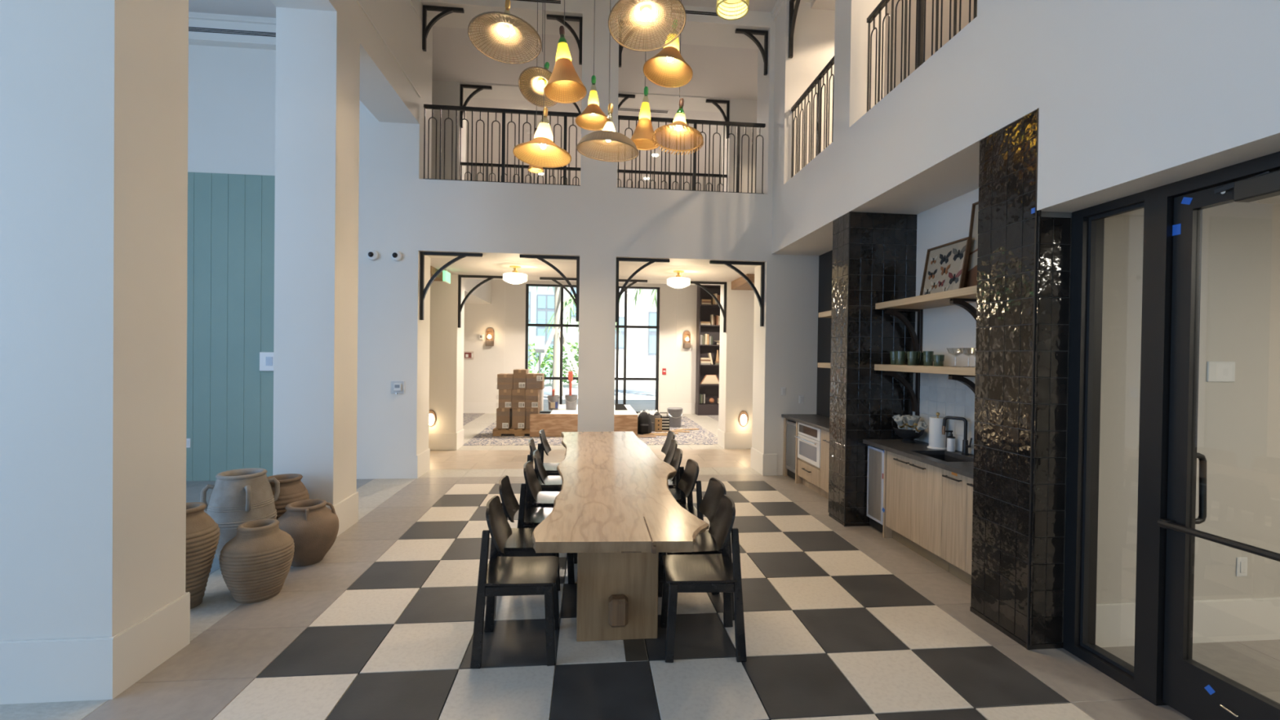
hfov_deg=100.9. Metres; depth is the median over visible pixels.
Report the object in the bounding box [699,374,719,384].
lampshade
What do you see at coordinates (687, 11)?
air vent
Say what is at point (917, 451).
countertop
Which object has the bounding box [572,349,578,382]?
shrub
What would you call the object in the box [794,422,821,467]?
oven
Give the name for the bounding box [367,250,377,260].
dome camera
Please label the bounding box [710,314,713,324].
book
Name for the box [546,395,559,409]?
bucket
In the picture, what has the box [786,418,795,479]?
wine cooler
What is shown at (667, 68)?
pendant lamp
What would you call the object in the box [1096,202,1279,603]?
wall
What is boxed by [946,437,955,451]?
bottle
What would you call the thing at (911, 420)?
rolled napkin
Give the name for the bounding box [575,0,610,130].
pendant lamp
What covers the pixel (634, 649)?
box
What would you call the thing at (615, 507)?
dining table
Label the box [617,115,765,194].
gallery railing
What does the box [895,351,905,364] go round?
tumbler
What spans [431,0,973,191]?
wall
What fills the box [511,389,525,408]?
carton
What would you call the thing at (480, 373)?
wall
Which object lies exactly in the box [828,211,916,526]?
pillar
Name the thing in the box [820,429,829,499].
base cabinet
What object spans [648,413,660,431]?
bucket
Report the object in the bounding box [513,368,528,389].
carton
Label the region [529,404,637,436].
box
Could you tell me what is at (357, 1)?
trim
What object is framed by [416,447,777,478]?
baseboard
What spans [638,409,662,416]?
cloth
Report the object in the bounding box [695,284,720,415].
bookcase
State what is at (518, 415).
carton
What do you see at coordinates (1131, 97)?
wall
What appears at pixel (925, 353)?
tumbler
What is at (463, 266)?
ceiling
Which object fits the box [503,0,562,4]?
air vent
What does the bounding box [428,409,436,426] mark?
step light
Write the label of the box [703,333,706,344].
book
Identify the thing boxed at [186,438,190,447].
outlet plate
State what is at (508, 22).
pendant lamp
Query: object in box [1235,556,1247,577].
outlet plate
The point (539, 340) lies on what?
street sign
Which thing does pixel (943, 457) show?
sink
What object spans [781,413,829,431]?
countertop
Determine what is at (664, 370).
station
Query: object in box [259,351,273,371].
control panel
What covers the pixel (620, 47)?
bracket
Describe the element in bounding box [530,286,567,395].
palm tree
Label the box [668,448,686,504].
dining chair
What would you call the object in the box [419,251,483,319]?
bracket
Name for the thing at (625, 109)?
ceiling vent
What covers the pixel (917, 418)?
rolled napkin
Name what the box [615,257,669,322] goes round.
bracket
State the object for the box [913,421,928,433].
rolled napkin
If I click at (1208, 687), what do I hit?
tape piece
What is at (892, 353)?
tumbler
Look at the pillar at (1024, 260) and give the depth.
3.09 m
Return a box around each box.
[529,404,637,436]
[623,639,648,661]
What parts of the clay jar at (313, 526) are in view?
handle, handle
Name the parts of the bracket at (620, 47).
leg, arm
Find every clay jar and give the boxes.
[185,502,220,608]
[200,467,279,559]
[218,518,294,604]
[266,473,309,519]
[276,498,338,566]
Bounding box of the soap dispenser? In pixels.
[945,430,955,451]
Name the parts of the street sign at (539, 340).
sign panel, post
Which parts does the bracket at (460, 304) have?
leg, arm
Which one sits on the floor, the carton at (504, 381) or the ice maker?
the ice maker
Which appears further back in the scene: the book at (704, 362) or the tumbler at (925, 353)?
the book at (704, 362)
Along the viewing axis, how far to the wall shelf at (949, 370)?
4.37 m
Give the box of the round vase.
[709,398,714,403]
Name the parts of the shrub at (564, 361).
stem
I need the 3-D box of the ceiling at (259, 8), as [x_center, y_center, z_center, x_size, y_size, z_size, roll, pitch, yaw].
[-5.061,-4.275,-1.558,5.030,0.150,16.320,1,1,-6]
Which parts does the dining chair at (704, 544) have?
leg, seat, apron rail, backrest, leg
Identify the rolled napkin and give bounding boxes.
[892,414,901,428]
[893,416,906,429]
[901,414,910,429]
[906,415,915,430]
[911,415,920,429]
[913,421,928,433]
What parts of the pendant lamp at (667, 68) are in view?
lamp shade, bulb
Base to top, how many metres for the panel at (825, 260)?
2.280 m
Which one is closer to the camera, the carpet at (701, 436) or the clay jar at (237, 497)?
the clay jar at (237, 497)
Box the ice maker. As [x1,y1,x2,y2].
[866,445,884,532]
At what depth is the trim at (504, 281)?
14.53 m
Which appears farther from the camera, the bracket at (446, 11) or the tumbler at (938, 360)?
the bracket at (446, 11)
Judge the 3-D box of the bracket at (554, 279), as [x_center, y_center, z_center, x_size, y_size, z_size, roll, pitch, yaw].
[-1.382,-0.980,9.184,0.720,0.900,0.050,1,1,-6]
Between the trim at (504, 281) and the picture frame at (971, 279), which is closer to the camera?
the picture frame at (971, 279)
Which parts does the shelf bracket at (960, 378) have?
arm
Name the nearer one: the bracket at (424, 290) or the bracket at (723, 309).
the bracket at (424, 290)
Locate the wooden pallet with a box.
[493,426,529,435]
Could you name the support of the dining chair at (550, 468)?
on the floor
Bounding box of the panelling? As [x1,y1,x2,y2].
[186,172,275,480]
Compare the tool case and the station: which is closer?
the tool case
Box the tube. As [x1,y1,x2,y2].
[539,388,543,410]
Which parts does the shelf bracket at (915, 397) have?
arm, leg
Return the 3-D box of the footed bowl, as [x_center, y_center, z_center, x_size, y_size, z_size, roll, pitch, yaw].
[2.560,0.717,5.033,0.270,0.136,0.270,1,1,-6]
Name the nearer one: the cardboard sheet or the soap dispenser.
the soap dispenser
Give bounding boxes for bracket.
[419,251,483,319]
[422,4,464,51]
[457,275,502,328]
[459,84,492,128]
[520,254,579,321]
[539,276,576,305]
[546,14,582,64]
[573,102,581,112]
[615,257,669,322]
[617,93,635,110]
[618,19,653,67]
[618,279,647,294]
[689,280,726,332]
[705,99,729,138]
[709,260,764,326]
[734,28,768,75]
[788,0,800,57]
[882,370,919,416]
[884,308,923,352]
[948,374,975,393]
[949,297,976,320]
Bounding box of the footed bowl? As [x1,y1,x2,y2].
[893,426,924,443]
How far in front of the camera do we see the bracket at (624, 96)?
9.23 m
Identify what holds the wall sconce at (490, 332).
attached to the wall at (480, 373)
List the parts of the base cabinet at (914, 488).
cabinet end panel, door, handle, handle, door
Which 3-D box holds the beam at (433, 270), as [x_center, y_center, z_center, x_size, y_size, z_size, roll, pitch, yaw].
[-3.607,-1.393,8.476,0.740,0.120,0.850,1,1,-6]
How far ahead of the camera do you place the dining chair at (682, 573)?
2.90 m
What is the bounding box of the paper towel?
[926,412,946,449]
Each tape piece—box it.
[1031,207,1035,213]
[1172,223,1181,235]
[1181,196,1192,204]
[1204,684,1215,694]
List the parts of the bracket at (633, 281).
arm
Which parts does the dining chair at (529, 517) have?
leg, leg, apron rail, backrest, seat, leg, leg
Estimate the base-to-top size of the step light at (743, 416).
0.288 m
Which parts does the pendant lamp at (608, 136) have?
lamp shade, cord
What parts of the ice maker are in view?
door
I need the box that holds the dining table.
[531,431,709,641]
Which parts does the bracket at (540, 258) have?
arm, leg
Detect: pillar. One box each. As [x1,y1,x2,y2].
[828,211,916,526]
[969,107,1071,649]
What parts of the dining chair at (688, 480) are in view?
backrest, seat, leg, leg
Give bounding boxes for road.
[543,388,655,395]
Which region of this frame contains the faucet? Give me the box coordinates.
[942,416,972,455]
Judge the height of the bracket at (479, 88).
0.720 m
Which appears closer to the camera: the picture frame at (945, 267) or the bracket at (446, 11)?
the picture frame at (945, 267)
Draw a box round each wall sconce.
[485,328,493,346]
[683,330,690,347]
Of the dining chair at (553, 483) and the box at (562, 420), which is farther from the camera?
the box at (562, 420)
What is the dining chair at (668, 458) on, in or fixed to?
on the floor
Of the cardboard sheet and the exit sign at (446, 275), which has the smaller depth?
the exit sign at (446, 275)
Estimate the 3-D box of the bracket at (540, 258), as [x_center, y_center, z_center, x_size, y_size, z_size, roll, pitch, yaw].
[-1.224,-0.969,7.149,0.800,0.880,0.050,1,1,-6]
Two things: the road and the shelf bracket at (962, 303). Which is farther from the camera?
the road
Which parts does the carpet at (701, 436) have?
wood strip, wood strip, wood strip, wood strip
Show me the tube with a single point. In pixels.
(541, 391)
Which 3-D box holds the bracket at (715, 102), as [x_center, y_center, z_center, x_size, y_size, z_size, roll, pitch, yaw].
[1.379,-4.296,9.417,0.420,0.660,0.050,1,1,-6]
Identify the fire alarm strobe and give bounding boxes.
[479,334,483,339]
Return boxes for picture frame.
[920,236,972,295]
[963,201,978,288]
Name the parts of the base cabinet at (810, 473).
drawer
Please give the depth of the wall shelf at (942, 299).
4.47 m
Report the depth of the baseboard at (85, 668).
2.48 m
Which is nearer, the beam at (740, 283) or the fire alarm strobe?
the beam at (740, 283)
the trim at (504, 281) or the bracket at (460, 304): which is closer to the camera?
the bracket at (460, 304)
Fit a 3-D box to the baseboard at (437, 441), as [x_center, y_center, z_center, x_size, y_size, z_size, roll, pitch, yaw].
[-0.780,1.411,9.451,5.764,0.290,0.514,1,1,-6]
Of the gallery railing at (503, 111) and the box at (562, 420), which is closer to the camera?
the gallery railing at (503, 111)
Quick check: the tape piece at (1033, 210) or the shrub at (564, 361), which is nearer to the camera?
the tape piece at (1033, 210)
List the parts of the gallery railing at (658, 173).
post, handrail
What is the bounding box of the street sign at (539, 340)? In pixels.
[534,336,544,373]
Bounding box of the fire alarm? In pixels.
[463,351,473,359]
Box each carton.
[496,407,512,428]
[497,373,513,389]
[498,389,511,408]
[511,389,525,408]
[511,408,525,428]
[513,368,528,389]
[525,389,539,408]
[525,407,539,428]
[526,373,544,389]
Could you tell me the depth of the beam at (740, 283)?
8.91 m
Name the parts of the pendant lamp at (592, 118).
lamp shade, cord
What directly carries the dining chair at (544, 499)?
on the floor
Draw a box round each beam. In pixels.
[430,266,442,280]
[731,273,754,290]
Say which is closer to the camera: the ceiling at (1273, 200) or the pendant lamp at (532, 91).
the ceiling at (1273, 200)
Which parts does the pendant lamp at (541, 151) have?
lamp shade, bulb, cord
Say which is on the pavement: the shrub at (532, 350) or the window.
the shrub at (532, 350)
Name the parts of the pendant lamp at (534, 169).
lamp shade, cord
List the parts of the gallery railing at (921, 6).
handrail, post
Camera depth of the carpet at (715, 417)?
14.17 m
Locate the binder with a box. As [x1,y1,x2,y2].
[614,404,627,410]
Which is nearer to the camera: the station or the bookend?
the bookend
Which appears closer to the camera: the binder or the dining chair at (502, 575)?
the dining chair at (502, 575)
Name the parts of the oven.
handle, door glass, door, control panel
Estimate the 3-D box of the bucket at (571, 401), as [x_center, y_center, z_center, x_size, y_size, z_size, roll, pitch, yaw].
[-1.498,0.923,11.491,0.282,0.317,0.280,1,1,-6]
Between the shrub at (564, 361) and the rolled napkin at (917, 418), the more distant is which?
the shrub at (564, 361)
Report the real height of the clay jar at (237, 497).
0.715 m
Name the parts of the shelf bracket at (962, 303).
arm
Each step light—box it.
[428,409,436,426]
[738,410,748,426]
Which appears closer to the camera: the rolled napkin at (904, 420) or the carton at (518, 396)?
the rolled napkin at (904, 420)
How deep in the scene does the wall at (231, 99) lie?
7.06 m
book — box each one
[699,360,710,363]
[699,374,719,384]
[702,335,704,344]
[702,394,705,403]
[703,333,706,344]
[707,352,712,364]
[708,336,711,344]
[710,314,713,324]
[711,293,715,304]
[715,315,718,324]
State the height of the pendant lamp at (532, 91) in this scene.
2.371 m
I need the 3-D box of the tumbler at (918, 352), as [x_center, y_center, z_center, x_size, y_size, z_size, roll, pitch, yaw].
[2.519,-0.016,4.831,0.086,0.128,0.086,1,1,-6]
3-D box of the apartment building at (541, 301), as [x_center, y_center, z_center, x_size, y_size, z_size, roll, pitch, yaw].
[-7.379,-5.717,36.184,3.900,14.000,8.075,1,1,-6]
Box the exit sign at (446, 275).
[442,269,450,284]
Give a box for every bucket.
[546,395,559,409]
[564,394,577,409]
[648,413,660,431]
[666,409,682,427]
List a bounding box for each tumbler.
[889,351,895,364]
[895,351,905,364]
[906,351,917,365]
[912,351,920,365]
[920,352,923,365]
[922,355,933,365]
[923,351,933,355]
[933,355,944,366]
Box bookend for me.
[715,350,719,361]
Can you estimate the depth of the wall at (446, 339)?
9.39 m
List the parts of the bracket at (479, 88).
leg, arm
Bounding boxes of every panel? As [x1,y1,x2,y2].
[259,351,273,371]
[782,417,788,475]
[795,421,802,483]
[816,249,832,417]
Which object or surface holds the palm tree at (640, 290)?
on the pavement
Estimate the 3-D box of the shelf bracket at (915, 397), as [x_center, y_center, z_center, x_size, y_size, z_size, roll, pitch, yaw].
[2.540,0.334,5.128,0.368,0.460,0.048,1,1,-6]
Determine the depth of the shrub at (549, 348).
29.54 m
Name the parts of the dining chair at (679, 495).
seat, backrest, leg, leg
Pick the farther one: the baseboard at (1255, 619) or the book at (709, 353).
the book at (709, 353)
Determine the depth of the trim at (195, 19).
6.54 m
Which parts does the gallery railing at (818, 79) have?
handrail, post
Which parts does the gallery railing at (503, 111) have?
rail, handrail, post, post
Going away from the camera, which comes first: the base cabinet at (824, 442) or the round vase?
the base cabinet at (824, 442)
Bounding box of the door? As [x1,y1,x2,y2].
[1062,151,1279,719]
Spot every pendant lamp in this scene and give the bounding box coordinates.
[467,0,542,64]
[512,0,571,168]
[518,0,557,107]
[527,0,543,173]
[543,0,586,103]
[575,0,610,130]
[576,0,639,161]
[608,0,686,51]
[631,22,657,150]
[643,2,693,88]
[651,0,703,155]
[715,0,749,20]
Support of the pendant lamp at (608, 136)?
hanging from the ceiling at (767, 6)
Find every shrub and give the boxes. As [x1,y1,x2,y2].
[528,342,546,377]
[537,346,568,384]
[549,340,578,383]
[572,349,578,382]
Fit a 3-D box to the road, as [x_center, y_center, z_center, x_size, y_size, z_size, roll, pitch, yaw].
[-4.025,1.429,24.064,60.000,0.020,4.000,1,1,-6]
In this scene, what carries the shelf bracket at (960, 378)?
attached to the wall at (952, 327)
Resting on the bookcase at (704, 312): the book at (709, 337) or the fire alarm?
the book at (709, 337)
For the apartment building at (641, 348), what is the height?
16.000 m
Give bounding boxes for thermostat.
[391,380,404,394]
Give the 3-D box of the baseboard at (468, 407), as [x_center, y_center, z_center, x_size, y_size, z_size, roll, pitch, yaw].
[-2.365,1.337,14.671,7.880,0.300,0.016,1,1,-6]
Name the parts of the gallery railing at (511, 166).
handrail, post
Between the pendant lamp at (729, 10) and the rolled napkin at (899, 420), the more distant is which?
the rolled napkin at (899, 420)
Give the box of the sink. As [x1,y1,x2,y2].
[924,454,968,462]
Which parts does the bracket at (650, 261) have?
leg, arm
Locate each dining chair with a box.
[470,495,559,668]
[494,475,559,617]
[517,460,577,583]
[524,438,562,505]
[530,449,559,507]
[537,429,559,475]
[657,477,734,620]
[660,494,746,662]
[661,431,675,456]
[663,439,677,488]
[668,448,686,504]
[677,458,703,520]
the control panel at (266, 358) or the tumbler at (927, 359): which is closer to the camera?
the tumbler at (927, 359)
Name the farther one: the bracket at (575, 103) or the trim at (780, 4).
the bracket at (575, 103)
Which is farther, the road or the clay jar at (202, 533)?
the road
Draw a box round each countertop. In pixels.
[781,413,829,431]
[862,439,973,478]
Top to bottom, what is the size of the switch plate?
0.116 m
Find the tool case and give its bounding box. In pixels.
[659,412,669,430]
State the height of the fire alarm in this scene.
0.220 m
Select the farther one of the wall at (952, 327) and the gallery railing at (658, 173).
the gallery railing at (658, 173)
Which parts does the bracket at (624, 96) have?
arm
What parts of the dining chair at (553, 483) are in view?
leg, backrest, seat, apron rail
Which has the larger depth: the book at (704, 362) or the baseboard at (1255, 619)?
the book at (704, 362)
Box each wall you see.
[0,0,420,640]
[187,0,818,479]
[428,80,757,432]
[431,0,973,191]
[463,279,697,413]
[771,0,1279,255]
[912,188,978,461]
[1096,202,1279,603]
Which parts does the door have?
pull handle, closer arm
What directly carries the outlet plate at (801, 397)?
attached to the wall at (231, 99)
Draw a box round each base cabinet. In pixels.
[797,457,825,497]
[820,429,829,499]
[882,449,948,572]
[941,469,973,586]
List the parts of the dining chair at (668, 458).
backrest, seat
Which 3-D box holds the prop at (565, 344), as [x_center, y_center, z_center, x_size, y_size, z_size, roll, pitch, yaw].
[-2.479,0.162,19.956,1.415,2.707,0.100,1,1,10]
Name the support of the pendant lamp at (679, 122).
hanging from the ceiling at (767, 6)
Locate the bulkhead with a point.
(482, 294)
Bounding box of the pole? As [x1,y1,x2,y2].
[568,371,573,395]
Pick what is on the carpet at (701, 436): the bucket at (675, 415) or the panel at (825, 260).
the bucket at (675, 415)
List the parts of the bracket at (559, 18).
arm, leg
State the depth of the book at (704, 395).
14.74 m
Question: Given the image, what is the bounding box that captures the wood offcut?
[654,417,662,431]
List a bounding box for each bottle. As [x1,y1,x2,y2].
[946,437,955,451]
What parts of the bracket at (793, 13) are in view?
leg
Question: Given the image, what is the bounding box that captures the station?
[662,368,666,374]
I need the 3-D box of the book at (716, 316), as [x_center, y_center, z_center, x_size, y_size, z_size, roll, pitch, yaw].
[2.150,-1.109,14.836,0.050,0.270,0.170,1,1,-6]
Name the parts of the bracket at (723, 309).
arm, leg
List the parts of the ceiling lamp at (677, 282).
lamp shade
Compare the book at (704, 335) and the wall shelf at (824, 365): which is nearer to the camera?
the wall shelf at (824, 365)
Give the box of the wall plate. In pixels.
[1206,361,1235,382]
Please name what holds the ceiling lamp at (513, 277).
attached to the ceiling at (463, 266)
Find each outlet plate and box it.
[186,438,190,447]
[799,395,804,403]
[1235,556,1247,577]
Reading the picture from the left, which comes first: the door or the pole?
the pole
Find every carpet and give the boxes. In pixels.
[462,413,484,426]
[462,416,718,445]
[707,415,718,421]
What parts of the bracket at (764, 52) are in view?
arm, leg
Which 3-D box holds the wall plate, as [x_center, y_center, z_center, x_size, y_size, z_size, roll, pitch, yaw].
[3.429,0.069,3.116,0.180,0.120,0.010,1,1,-6]
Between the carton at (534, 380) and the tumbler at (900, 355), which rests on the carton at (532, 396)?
the carton at (534, 380)
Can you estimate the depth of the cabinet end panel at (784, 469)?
7.33 m
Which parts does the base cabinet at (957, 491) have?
handle, door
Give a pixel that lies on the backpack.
(644, 423)
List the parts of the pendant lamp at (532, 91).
lamp shade, bulb, cord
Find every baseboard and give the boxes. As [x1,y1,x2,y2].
[0,491,358,704]
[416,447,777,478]
[428,428,751,450]
[463,402,694,413]
[1095,596,1279,647]
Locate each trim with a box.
[188,12,275,49]
[355,0,421,97]
[503,280,677,403]
[771,0,786,21]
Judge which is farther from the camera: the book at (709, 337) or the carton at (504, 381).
the book at (709, 337)
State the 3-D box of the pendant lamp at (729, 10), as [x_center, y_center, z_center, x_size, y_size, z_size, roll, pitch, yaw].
[0.713,-3.719,3.989,0.247,2.152,0.247,1,1,39]
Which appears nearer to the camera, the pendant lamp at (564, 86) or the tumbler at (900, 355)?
the pendant lamp at (564, 86)
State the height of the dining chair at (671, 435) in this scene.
0.824 m
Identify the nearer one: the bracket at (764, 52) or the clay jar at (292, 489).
the clay jar at (292, 489)
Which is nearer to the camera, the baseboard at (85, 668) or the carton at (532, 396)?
the baseboard at (85, 668)
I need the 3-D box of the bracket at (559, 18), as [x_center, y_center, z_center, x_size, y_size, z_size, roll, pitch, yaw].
[-1.021,-4.327,7.134,0.480,0.620,0.050,1,1,-6]
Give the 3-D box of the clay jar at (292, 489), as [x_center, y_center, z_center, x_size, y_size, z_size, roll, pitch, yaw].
[-2.978,1.274,4.399,0.380,0.600,0.380,0,1,-28]
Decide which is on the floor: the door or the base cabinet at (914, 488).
the base cabinet at (914, 488)
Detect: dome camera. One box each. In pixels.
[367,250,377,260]
[391,251,402,261]
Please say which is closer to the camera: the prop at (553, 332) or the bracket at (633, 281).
the bracket at (633, 281)
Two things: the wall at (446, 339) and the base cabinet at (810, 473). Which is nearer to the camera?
the base cabinet at (810, 473)
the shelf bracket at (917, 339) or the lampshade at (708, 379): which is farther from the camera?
the lampshade at (708, 379)
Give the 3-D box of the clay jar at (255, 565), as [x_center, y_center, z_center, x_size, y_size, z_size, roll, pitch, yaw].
[-2.575,1.344,3.559,0.413,0.485,0.412,1,1,43]
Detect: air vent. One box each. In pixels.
[188,26,275,37]
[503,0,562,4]
[670,8,719,17]
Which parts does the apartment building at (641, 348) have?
pane, pane, pane, pane, pane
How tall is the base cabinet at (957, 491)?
0.815 m
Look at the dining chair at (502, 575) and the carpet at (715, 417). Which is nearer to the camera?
the dining chair at (502, 575)
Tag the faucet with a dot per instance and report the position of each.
(965, 442)
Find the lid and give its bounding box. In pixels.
[666,407,683,409]
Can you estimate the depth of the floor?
3.04 m
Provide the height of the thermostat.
0.170 m
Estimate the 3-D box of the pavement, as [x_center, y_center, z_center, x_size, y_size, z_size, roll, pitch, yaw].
[-5.440,1.407,38.595,60.000,0.240,47.800,1,1,-6]
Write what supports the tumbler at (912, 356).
on the wall shelf at (949, 370)
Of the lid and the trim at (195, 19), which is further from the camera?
the lid
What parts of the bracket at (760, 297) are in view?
arm, leg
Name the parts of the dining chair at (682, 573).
leg, leg, seat, apron rail, backrest, leg, leg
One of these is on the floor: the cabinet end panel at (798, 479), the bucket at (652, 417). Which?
the cabinet end panel at (798, 479)
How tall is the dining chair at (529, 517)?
0.824 m
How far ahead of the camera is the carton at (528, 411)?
10.60 m
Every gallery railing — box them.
[422,103,581,186]
[460,162,580,185]
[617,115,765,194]
[617,169,726,191]
[791,56,834,177]
[866,0,977,111]
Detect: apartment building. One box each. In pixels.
[528,286,554,382]
[562,287,657,377]
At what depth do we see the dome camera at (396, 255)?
6.81 m
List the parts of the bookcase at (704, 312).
panel, drawer, shelf, shelf, shelf, cornice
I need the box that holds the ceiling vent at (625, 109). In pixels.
[617,107,669,114]
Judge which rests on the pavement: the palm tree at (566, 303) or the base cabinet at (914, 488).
the palm tree at (566, 303)
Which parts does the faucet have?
spout, lever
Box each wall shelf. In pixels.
[817,362,831,368]
[818,310,831,317]
[874,364,975,375]
[875,285,977,309]
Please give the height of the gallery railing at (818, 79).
1.000 m
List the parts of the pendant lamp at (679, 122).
lamp shade, bulb, cord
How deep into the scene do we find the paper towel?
4.68 m
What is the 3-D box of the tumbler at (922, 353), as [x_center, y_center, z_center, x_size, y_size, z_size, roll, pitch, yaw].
[2.602,-0.011,4.899,0.086,0.119,0.086,1,1,-6]
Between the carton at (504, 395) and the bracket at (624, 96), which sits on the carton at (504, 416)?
the carton at (504, 395)
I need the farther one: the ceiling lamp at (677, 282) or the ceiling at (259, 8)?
the ceiling lamp at (677, 282)
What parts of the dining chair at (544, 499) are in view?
leg, backrest, apron rail, seat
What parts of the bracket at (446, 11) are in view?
leg, arm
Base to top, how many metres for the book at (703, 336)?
0.250 m
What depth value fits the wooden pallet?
10.53 m
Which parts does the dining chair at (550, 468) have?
leg, leg, backrest, seat, apron rail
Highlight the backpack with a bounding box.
[637,409,652,434]
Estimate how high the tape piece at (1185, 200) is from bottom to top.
0.043 m
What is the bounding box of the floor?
[0,413,1279,719]
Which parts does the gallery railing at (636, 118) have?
rail, handrail, post, post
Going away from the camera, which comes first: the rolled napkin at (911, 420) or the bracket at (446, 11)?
the rolled napkin at (911, 420)
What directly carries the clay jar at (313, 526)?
on the floor
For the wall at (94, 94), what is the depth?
2.56 m
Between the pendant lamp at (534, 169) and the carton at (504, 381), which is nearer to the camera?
the pendant lamp at (534, 169)
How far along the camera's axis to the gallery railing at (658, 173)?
9.38 m
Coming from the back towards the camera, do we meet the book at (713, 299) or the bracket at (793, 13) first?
the book at (713, 299)
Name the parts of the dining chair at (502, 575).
leg, leg, backrest, apron rail, seat, leg, leg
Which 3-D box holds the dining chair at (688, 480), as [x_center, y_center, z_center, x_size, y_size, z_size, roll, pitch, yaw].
[0.264,1.209,4.110,0.442,0.824,0.402,1,1,-8]
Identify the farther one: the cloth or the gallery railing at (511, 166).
the cloth
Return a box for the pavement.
[539,379,655,413]
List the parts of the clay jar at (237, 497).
handle, handle, handle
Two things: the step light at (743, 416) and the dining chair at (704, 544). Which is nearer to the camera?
the dining chair at (704, 544)
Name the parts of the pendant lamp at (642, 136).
lamp shade, cord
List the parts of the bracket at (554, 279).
arm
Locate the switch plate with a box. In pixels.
[781,386,786,395]
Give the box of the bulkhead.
[464,278,491,303]
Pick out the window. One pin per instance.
(562, 325)
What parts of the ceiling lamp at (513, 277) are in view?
lamp shade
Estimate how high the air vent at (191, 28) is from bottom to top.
0.068 m
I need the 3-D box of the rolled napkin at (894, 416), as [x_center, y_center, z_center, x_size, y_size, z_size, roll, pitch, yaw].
[2.508,0.616,5.130,0.082,0.181,0.134,1,1,4]
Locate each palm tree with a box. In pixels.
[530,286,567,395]
[543,294,622,337]
[619,288,657,311]
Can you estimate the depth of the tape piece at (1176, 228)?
2.50 m
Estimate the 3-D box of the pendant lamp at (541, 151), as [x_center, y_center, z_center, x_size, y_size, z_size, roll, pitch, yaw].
[-0.885,-3.347,4.880,0.533,2.954,0.533,1,1,-6]
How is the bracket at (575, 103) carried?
attached to the wall at (446, 339)
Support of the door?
in the wall at (1131, 97)
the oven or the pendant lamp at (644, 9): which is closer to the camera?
the pendant lamp at (644, 9)
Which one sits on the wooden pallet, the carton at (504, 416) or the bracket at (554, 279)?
the carton at (504, 416)
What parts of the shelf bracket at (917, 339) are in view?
arm, leg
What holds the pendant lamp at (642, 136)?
hanging from the ceiling at (767, 6)
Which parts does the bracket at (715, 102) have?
arm, leg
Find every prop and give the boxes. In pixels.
[533,328,555,373]
[559,328,577,376]
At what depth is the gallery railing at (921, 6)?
4.47 m
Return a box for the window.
[524,284,659,413]
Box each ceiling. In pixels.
[188,0,275,17]
[430,257,754,281]
[662,0,777,12]
[1234,195,1279,204]
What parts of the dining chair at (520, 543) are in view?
leg, leg, backrest, seat, apron rail, leg, leg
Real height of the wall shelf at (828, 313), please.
0.060 m
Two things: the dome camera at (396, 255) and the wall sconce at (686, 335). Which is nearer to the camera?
the dome camera at (396, 255)
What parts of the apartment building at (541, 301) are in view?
pane, pane, pane, pane, pane, pane, pane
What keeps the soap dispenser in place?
on the countertop at (917, 451)
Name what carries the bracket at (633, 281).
attached to the wall at (446, 339)
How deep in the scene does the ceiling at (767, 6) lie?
7.15 m
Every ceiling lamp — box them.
[502,265,527,284]
[666,270,690,288]
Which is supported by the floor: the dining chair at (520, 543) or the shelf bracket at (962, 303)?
the dining chair at (520, 543)
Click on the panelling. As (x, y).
(230, 255)
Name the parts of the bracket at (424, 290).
leg, arm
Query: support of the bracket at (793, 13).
attached to the wall at (1131, 97)
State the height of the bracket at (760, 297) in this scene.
0.900 m
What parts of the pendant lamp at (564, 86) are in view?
cord, lamp shade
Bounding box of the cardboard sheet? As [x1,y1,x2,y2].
[636,434,656,437]

